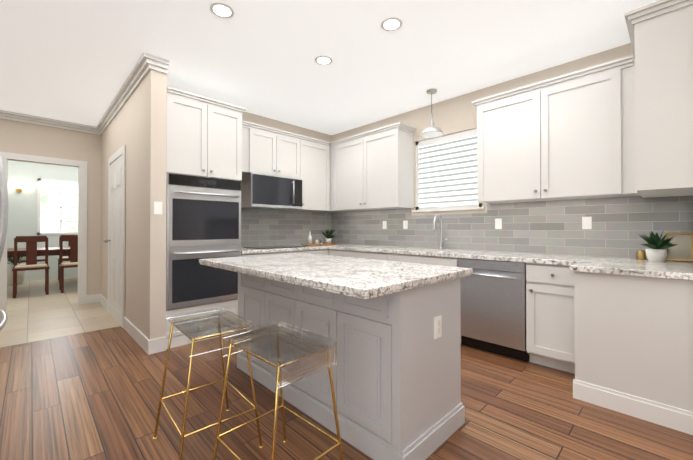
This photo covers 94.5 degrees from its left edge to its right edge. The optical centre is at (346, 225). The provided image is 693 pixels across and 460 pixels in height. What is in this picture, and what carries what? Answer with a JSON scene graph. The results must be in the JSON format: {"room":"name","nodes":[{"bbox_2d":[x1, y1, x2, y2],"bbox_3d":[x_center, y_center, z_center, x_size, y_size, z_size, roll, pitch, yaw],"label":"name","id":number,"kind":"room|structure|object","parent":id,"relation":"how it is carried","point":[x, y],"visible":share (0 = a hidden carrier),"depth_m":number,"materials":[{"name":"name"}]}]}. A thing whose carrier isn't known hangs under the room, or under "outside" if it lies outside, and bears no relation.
{"room":"kitchen","nodes":[
{"label":"kitchen","id":0,"kind":"room"},
{"bbox_2d":[7,160,77,280],"bbox_3d":[-6.891,-0.154,7.441,5.700,2.760,0.120,0,-1,-45],"label":"wall","id":1,"kind":"structure","parent":0,"point":[22,213],"depth_m":7.17,"materials":[{"name":"white paint"}]},
{"bbox_2d":[9,183,28,192],"bbox_3d":[-7.156,-0.828,7.002,0.295,0.200,0.139,0,-1,-45],"label":"sconce","id":2,"kind":"object","parent":1,"relation":"attached to","point":[18,190],"visible":0.98,"depth_m":7.02,"materials":[{"name":"white glass"}]},
{"bbox_2d":[37,178,77,234],"bbox_3d":[-6.814,-0.432,7.635,1.600,2.080,0.315,0,-1,-45],"label":"dining room window","id":3,"kind":"structure","parent":1,"relation":"in","point":[57,207],"depth_m":7.66,"materials":[{"name":"white glass"}]},
{"bbox_2d":[0,119,101,294],"bbox_3d":[-5.140,-0.181,3.974,3.335,2.760,0.120,0,-1,-45],"label":"wall","id":4,"kind":"structure","parent":0,"point":[17,137],"depth_m":4.91,"materials":[{"name":"beige paint"}]},
{"bbox_2d":[0,152,86,312],"bbox_3d":[-4.408,0.102,4.679,0.950,2.205,0.138,0,-1,-45],"label":"door frame","id":5,"kind":"structure","parent":4,"relation":"attached to","point":[82,233],"depth_m":4.91,"materials":[{"name":"white wood"}]},
{"bbox_2d":[0,110,100,134],"bbox_3d":[-5.001,-1.508,3.985,3.135,0.105,0.074,0,-1,-45],"label":"crown molding","id":6,"kind":"structure","parent":4,"relation":"attached to","point":[8,115],"depth_m":4.63,"materials":[{"name":"white wood"}]},
{"bbox_2d":[0,277,120,346],"bbox_3d":[-5.489,1.243,6.447,6.320,0.050,7.649,0,-1,-45],"label":"floor","id":7,"kind":"structure","parent":0,"point":[35,312],"depth_m":4.34,"materials":[{"name":"beige tile"}]},
{"bbox_2d":[7,257,25,284],"bbox_3d":[-6.855,0.850,6.614,0.637,0.739,0.525,0,-1,-45],"label":"plant","id":8,"kind":"object","parent":7,"relation":"on","point":[20,276],"visible":0.44,"depth_m":6.59,"materials":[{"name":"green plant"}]},
{"bbox_2d":[12,236,49,297],"bbox_3d":[-5.555,0.697,5.648,0.460,1.030,0.440,0,-1,-45],"label":"chair","id":9,"kind":"object","parent":7,"relation":"on","point":[31,260],"visible":0.98,"depth_m":5.71,"materials":[{"name":"brown wood"}]},
{"bbox_2d":[7,246,69,257],"bbox_3d":[-5.938,0.833,6.393,1.700,0.770,1.100,0,-1,-45],"label":"dining table","id":10,"kind":"object","parent":7,"relation":"on","point":[52,251],"depth_m":6.02,"materials":[{"name":"brown wood"}]},
{"bbox_2d":[57,234,77,279],"bbox_3d":[-6.214,0.710,7.245,0.460,1.030,0.440,0,-1,-45],"label":"chair","id":11,"kind":"object","parent":7,"relation":"on","point":[58,259],"visible":0.27,"depth_m":7.03,"materials":[{"name":"brown wood"}]},
{"bbox_2d":[59,235,77,292],"bbox_3d":[-5.128,0.700,6.069,0.460,1.030,0.440,0,-1,-45],"label":"chair","id":12,"kind":"object","parent":7,"relation":"on","point":[73,258],"visible":0.54,"depth_m":6.07,"materials":[{"name":"brown wood"}]},
{"bbox_2d":[101,70,166,339],"bbox_3d":[-2.821,-0.180,4.091,0.135,2.760,2.965,0,-1,-45],"label":"wall","id":13,"kind":"structure","parent":0,"point":[137,126],"depth_m":3.17,"materials":[{"name":"beige paint"}]},
{"bbox_2d":[104,145,125,327],"bbox_3d":[-2.999,0.125,4.107,0.085,2.150,1.050,0,-1,-45],"label":"hall door","id":14,"kind":"structure","parent":13,"relation":"in","point":[116,225],"depth_m":4.03,"materials":[{"name":"white wood"}]},
{"bbox_2d":[96,52,154,134],"bbox_3d":[-2.838,-1.509,3.970,0.075,0.105,2.950,0,-1,-45],"label":"crown molding","id":15,"kind":"structure","parent":13,"relation":"attached to","point":[146,63],"depth_m":3.51,"materials":[{"name":"white wood"}]},
{"bbox_2d":[154,201,161,213],"bbox_3d":[-1.781,-0.168,3.030,0.070,0.120,0.005,0,-1,-45],"label":"electrical outlet plate","id":16,"kind":"object","parent":13,"relation":"attached to","point":[157,205],"depth_m":3.02,"materials":[{"name":"white plastic"}]},
{"bbox_2d":[242,112,331,141],"bbox_3d":[-1.269,-0.176,4.556,2.730,2.760,0.120,0,-1,-45],"label":"wall","id":17,"kind":"structure","parent":0,"point":[267,122],"depth_m":4.81,"materials":[{"name":"beige paint"}]},
{"bbox_2d":[246,124,253,171],"bbox_3d":[-1.407,-0.977,4.094,0.306,0.606,0.347,0,-1,-45],"label":"upper cabinet","id":18,"kind":"object","parent":17,"relation":"attached to","point":[249,127],"depth_m":4.04,"materials":[{"name":"white wood"}]},
{"bbox_2d":[246,164,305,211],"bbox_3d":[-1.042,-0.485,4.406,0.776,0.495,0.408,0,-1,-45],"label":"upper cabinet","id":19,"kind":"object","parent":17,"relation":"attached to","point":[267,189],"depth_m":4.26,"materials":[{"name":"black glass"}]},
{"bbox_2d":[241,172,301,209],"bbox_3d":[-1.029,-0.453,4.393,0.776,0.430,0.446,0,-1,-45],"label":"microwave","id":20,"kind":"object","parent":19,"relation":"in","point":[259,190],"depth_m":4.20,"materials":[{"name":"silver metal"}]},
{"bbox_2d":[254,124,297,171],"bbox_3d":[-1.062,-0.974,4.433,0.777,0.606,0.347,0,-1,-45],"label":"upper cabinet","id":21,"kind":"object","parent":17,"relation":"attached to","point":[273,148],"depth_m":4.30,"materials":[{"name":"white wood"}]},
{"bbox_2d":[298,136,325,211],"bbox_3d":[-0.598,-0.754,4.888,0.646,1.040,0.347,0,-1,-45],"label":"upper cabinet","id":22,"kind":"object","parent":17,"relation":"attached to","point":[311,153],"depth_m":4.77,"materials":[{"name":"white wood"}]},
{"bbox_2d":[0,0,658,134],"bbox_3d":[-3.332,-1.584,4.276,6.320,0.050,13.800,0,-1,-45],"label":"ceiling","id":23,"kind":"structure","parent":0,"point":[75,61],"depth_m":2.85,"materials":[{"name":"white paint"}]},
{"bbox_2d":[210,2,233,17],"bbox_3d":[-0.908,-1.570,2.340,0.168,0.005,0.168,0,-1,36],"label":"recessed light","id":24,"kind":"object","parent":23,"relation":"in","point":[220,10],"depth_m":2.33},
{"bbox_2d":[315,56,331,64],"bbox_3d":[-0.217,-1.565,3.034,0.168,0.005,0.168,0,-1,36],"label":"recessed light","id":25,"kind":"object","parent":23,"relation":"in","point":[321,60],"depth_m":3.03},
{"bbox_2d":[381,17,402,30],"bbox_3d":[0.352,-1.569,2.499,0.168,0.005,0.168,0,-1,36],"label":"recessed light","id":26,"kind":"object","parent":23,"relation":"in","point":[393,23],"depth_m":2.49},
{"bbox_2d":[421,89,442,137],"bbox_3d":[0.987,-1.308,3.706,0.256,0.510,0.256,0,-1,-45],"label":"pendant lamp","id":27,"kind":"object","parent":23,"relation":"hanging from","point":[431,131],"visible":1,"depth_m":3.68,"materials":[{"name":"metal"}]},
{"bbox_2d":[0,326,692,459],"bbox_3d":[-0.650,1.205,1.528,6.320,0.050,6.150,0,-1,-45],"label":"floor","id":28,"kind":"structure","parent":0,"point":[92,395],"depth_m":2.01,"materials":[{"name":"brown wood"}]},
{"bbox_2d":[0,154,7,330],"bbox_3d":[-2.082,0.289,1.379,0.855,1.780,0.936,0,-1,-45],"label":"fridge","id":29,"kind":"object","parent":28,"relation":"on","point":[3,214],"visible":1,"depth_m":1.62,"materials":[{"name":"silver metal"}]},
{"bbox_2d":[166,86,245,348],"bbox_3d":[-1.683,-0.064,3.588,0.779,2.520,0.671,0,-1,-45],"label":"tall cabinet","id":30,"kind":"object","parent":28,"relation":"on","point":[206,174],"depth_m":3.32,"materials":[{"name":"white wood"}]},
{"bbox_2d":[153,307,262,459],"bbox_3d":[-0.761,0.844,1.751,0.432,0.676,0.482,0,-1,-42],"label":"stool","id":31,"kind":"object","parent":28,"relation":"on","point":[192,327],"visible":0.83,"depth_m":1.70,"materials":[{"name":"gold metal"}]},
{"bbox_2d":[250,252,265,255],"bbox_3d":[-1.307,0.763,3.982,0.310,0.872,0.627,0,-1,-45],"label":"base cabinet","id":32,"kind":"object","parent":28,"relation":"on","point":[251,253],"depth_m":3.80,"materials":[{"name":"white wood"}]},
{"bbox_2d":[213,320,342,459],"bbox_3d":[-0.311,0.842,1.450,0.448,0.676,0.496,0,-1,-45],"label":"stool","id":33,"kind":"object","parent":28,"relation":"on","point":[300,352],"visible":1,"depth_m":1.41,"materials":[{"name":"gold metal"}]},
{"bbox_2d":[266,252,293,254],"bbox_3d":[-1.104,0.765,4.182,0.519,0.872,0.627,0,-1,-45],"label":"base cabinet","id":34,"kind":"object","parent":28,"relation":"on","point":[267,253],"depth_m":3.99,"materials":[{"name":"white wood"}]},
{"bbox_2d":[246,245,329,255],"bbox_3d":[-0.949,0.308,4.327,1.300,0.040,0.642,0,-1,-45],"label":"countertop","id":35,"kind":"structure","parent":34,"relation":"on","point":[307,249],"depth_m":4.03,"materials":[{"name":"white stone"}]},
{"bbox_2d":[254,244,305,247],"bbox_3d":[-0.956,0.284,4.313,0.700,0.008,0.460,0,-1,-45],"label":"cooktop","id":36,"kind":"object","parent":35,"relation":"in","point":[255,245],"depth_m":4.34,"materials":[{"name":"grey metal"}]},
{"bbox_2d":[310,248,329,254],"bbox_3d":[-0.573,0.768,4.652,0.374,0.872,0.701,0,-1,-45],"label":"base cabinet","id":37,"kind":"object","parent":28,"relation":"on","point":[322,251],"depth_m":4.48,"materials":[{"name":"white wood"}]},
{"bbox_2d":[237,272,464,459],"bbox_3d":[-0.097,0.746,2.321,0.656,0.881,1.692,0,-1,-45],"label":"kitchen island","id":38,"kind":"object","parent":28,"relation":"on","point":[396,372],"visible":0.62,"depth_m":1.72,"materials":[{"name":"grey wood"}]},
{"bbox_2d":[199,253,472,299],"bbox_3d":[-0.200,0.281,2.240,0.970,0.042,1.775,0,-1,-45],"label":"island countertop","id":39,"kind":"structure","parent":38,"relation":"on","point":[363,278],"depth_m":1.81,"materials":[{"name":"stone"}]},
{"bbox_2d":[330,248,389,260],"bbox_3d":[0.337,0.766,4.379,0.673,0.872,1.154,0,-1,-45],"label":"base cabinet","id":40,"kind":"object","parent":28,"relation":"on","point":[344,252],"depth_m":4.16,"materials":[{"name":"white wood"}]},
{"bbox_2d":[390,252,457,266],"bbox_3d":[0.996,0.761,3.738,0.632,0.872,0.941,0,-1,-45],"label":"base cabinet","id":41,"kind":"object","parent":28,"relation":"on","point":[410,257],"depth_m":3.46,"materials":[{"name":"white wood"}]},
{"bbox_2d":[458,256,533,362],"bbox_3d":[1.542,0.757,3.184,0.632,0.872,0.749,0,-1,-45],"label":"base cabinet","id":42,"kind":"object","parent":28,"relation":"on","point":[497,299],"depth_m":2.90,"materials":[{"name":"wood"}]},
{"bbox_2d":[458,258,528,361],"bbox_3d":[1.518,0.758,3.160,0.666,0.870,0.612,0,-1,-45],"label":"dishwasher","id":43,"kind":"object","parent":42,"relation":"in","point":[494,298],"depth_m":2.92,"materials":[{"name":"silver metal"}]},
{"bbox_2d":[534,260,569,371],"bbox_3d":[1.900,0.754,2.819,0.632,0.872,0.407,0,-1,-45],"label":"base cabinet","id":44,"kind":"object","parent":28,"relation":"on","point":[551,281],"depth_m":2.62,"materials":[{"name":"white wood"}]},
{"bbox_2d":[570,272,692,434],"bbox_3d":[2.131,0.750,2.333,0.984,0.872,0.606,0,-1,-45],"label":"half wall","id":45,"kind":"structure","parent":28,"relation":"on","point":[631,337],"depth_m":1.99,"materials":[{"name":"beige paint"}]},
{"bbox_2d":[330,244,692,267],"bbox_3d":[0.992,0.303,3.739,0.642,0.040,4.203,0,-1,-45],"label":"countertop","id":46,"kind":"structure","parent":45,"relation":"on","point":[544,257],"depth_m":2.99,"materials":[{"name":"white stone"}]},
{"bbox_2d":[301,243,336,245],"bbox_3d":[-0.380,0.283,4.908,0.635,0.017,0.220,0,-1,-45],"label":"board","id":47,"kind":"object","parent":46,"relation":"on","point":[318,244],"visible":0.96,"depth_m":4.74,"materials":[{"name":"brown wood"}]},
{"bbox_2d":[308,232,311,243],"bbox_3d":[-0.549,0.177,4.798,0.054,0.190,0.054,0,-1,30],"label":"bottle","id":48,"kind":"object","parent":47,"relation":"on","point":[310,239],"depth_m":4.78,"materials":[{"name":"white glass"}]},
{"bbox_2d":[321,229,336,242],"bbox_3d":[-0.261,0.151,5.028,0.351,0.246,0.371,0,-1,-45],"label":"potted plant","id":49,"kind":"object","parent":47,"relation":"on","point":[327,234],"visible":0.98,"depth_m":4.98,"materials":[{"name":"green plant"}]},
{"bbox_2d":[433,215,446,248],"bbox_3d":[1.117,0.073,3.820,0.210,0.419,0.104,0,-1,-45],"label":"faucet","id":50,"kind":"object","parent":46,"relation":"on","point":[441,232],"visible":1,"depth_m":3.88,"materials":[{"name":"silver metal"}]},
{"bbox_2d":[636,250,645,259],"bbox_3d":[2.396,0.234,2.603,0.058,0.078,0.060,0,-1,-45],"label":"candle","id":51,"kind":"object","parent":46,"relation":"on","point":[640,254],"visible":1,"depth_m":2.58,"materials":[{"name":"gold metal"}]},
{"bbox_2d":[640,231,676,261],"bbox_3d":[2.378,0.149,2.427,0.280,0.246,0.252,0,-1,-45],"label":"plant","id":52,"kind":"object","parent":46,"relation":"on","point":[657,252],"visible":1,"depth_m":2.41,"materials":[{"name":"green plant"}]},
{"bbox_2d":[666,233,692,261],"bbox_3d":[2.593,0.163,2.495,0.070,0.218,0.150,0,-1,-45],"label":"framed art","id":53,"kind":"object","parent":46,"relation":"on","point":[682,250],"visible":0.88,"depth_m":2.49,"materials":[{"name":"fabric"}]},
{"bbox_2d":[570,260,692,279],"bbox_3d":[1.887,0.291,2.114,0.360,0.040,0.631,0,-1,-45],"label":"countertop","id":54,"kind":"structure","parent":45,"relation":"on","point":[655,271],"depth_m":2.03,"materials":[{"name":"white stone"}]},
{"bbox_2d":[332,43,634,257],"bbox_3d":[1.273,-0.181,4.005,0.120,2.760,4.470,0,-1,-45],"label":"wall","id":55,"kind":"structure","parent":0,"point":[455,115],"depth_m":3.82,"materials":[{"name":"beige paint"}]},
{"bbox_2d":[338,124,413,211],"bbox_3d":[0.353,-0.756,4.607,0.347,1.040,1.216,0,-1,-45],"label":"upper cabinet","id":56,"kind":"object","parent":55,"relation":"attached to","point":[376,168],"depth_m":4.32,"materials":[{"name":"white wood"}]},
{"bbox_2d":[383,221,386,228],"bbox_3d":[0.551,-0.014,4.632,0.005,0.115,0.070,0,-1,-45],"label":"electrical outlet plate","id":57,"kind":"object","parent":55,"relation":"attached to","point":[384,222],"depth_m":4.62,"materials":[{"name":"white plastic"}]},
{"bbox_2d":[403,220,407,228],"bbox_3d":[0.805,-0.016,4.373,0.005,0.115,0.070,0,-1,-45],"label":"electrical outlet plate","id":58,"kind":"object","parent":55,"relation":"attached to","point":[405,223],"depth_m":4.37,"materials":[{"name":"white plastic"}]},
{"bbox_2d":[412,128,484,211],"bbox_3d":[1.342,-0.670,4.081,0.380,1.520,1.495,0,-1,-45],"label":"kitchen window","id":59,"kind":"structure","parent":55,"relation":"in","point":[446,172],"depth_m":3.98,"materials":[{"name":"white plastic"}]},
{"bbox_2d":[495,218,501,228],"bbox_3d":[1.662,-0.023,3.502,0.005,0.115,0.070,0,-1,-45],"label":"electrical outlet plate","id":60,"kind":"object","parent":55,"relation":"attached to","point":[498,222],"depth_m":3.50,"materials":[{"name":"white plastic"}]},
{"bbox_2d":[474,56,637,203],"bbox_3d":[1.925,-0.769,3.009,0.347,1.040,1.266,0,-1,-45],"label":"upper cabinet","id":61,"kind":"object","parent":55,"relation":"attached to","point":[607,147],"depth_m":2.83,"materials":[{"name":"white wood"}]},
{"bbox_2d":[582,217,591,228],"bbox_3d":[2.210,-0.027,2.945,0.005,0.115,0.070,0,-1,-45],"label":"electrical outlet plate","id":62,"kind":"object","parent":55,"relation":"attached to","point":[586,222],"depth_m":2.94,"materials":[{"name":"white plastic"}]},
{"bbox_2d":[630,0,692,199],"bbox_3d":[2.120,-0.741,2.110,0.672,1.050,0.286,0,-1,-45],"label":"upper cabinet","id":63,"kind":"object","parent":0,"relation":"attached to","point":[661,74],"depth_m":1.89,"materials":[{"name":"white wood"}]},
{"bbox_3d":[-1.723,-0.199,1.710,5.030,2.760,7.900,0,-1,-45],"label":"wall","id":64,"kind":"structure","parent":0,"visible":0},
{"bbox_2d":[99,294,151,354],"bbox_3d":[-2.870,1.134,4.024,0.014,0.130,2.979,0,-1,-45],"label":"baseboard","id":65,"kind":"structure","parent":64,"relation":"attached to","point":[145,343],"depth_m":3.46,"materials":[{"name":"white wood"}]}
]}

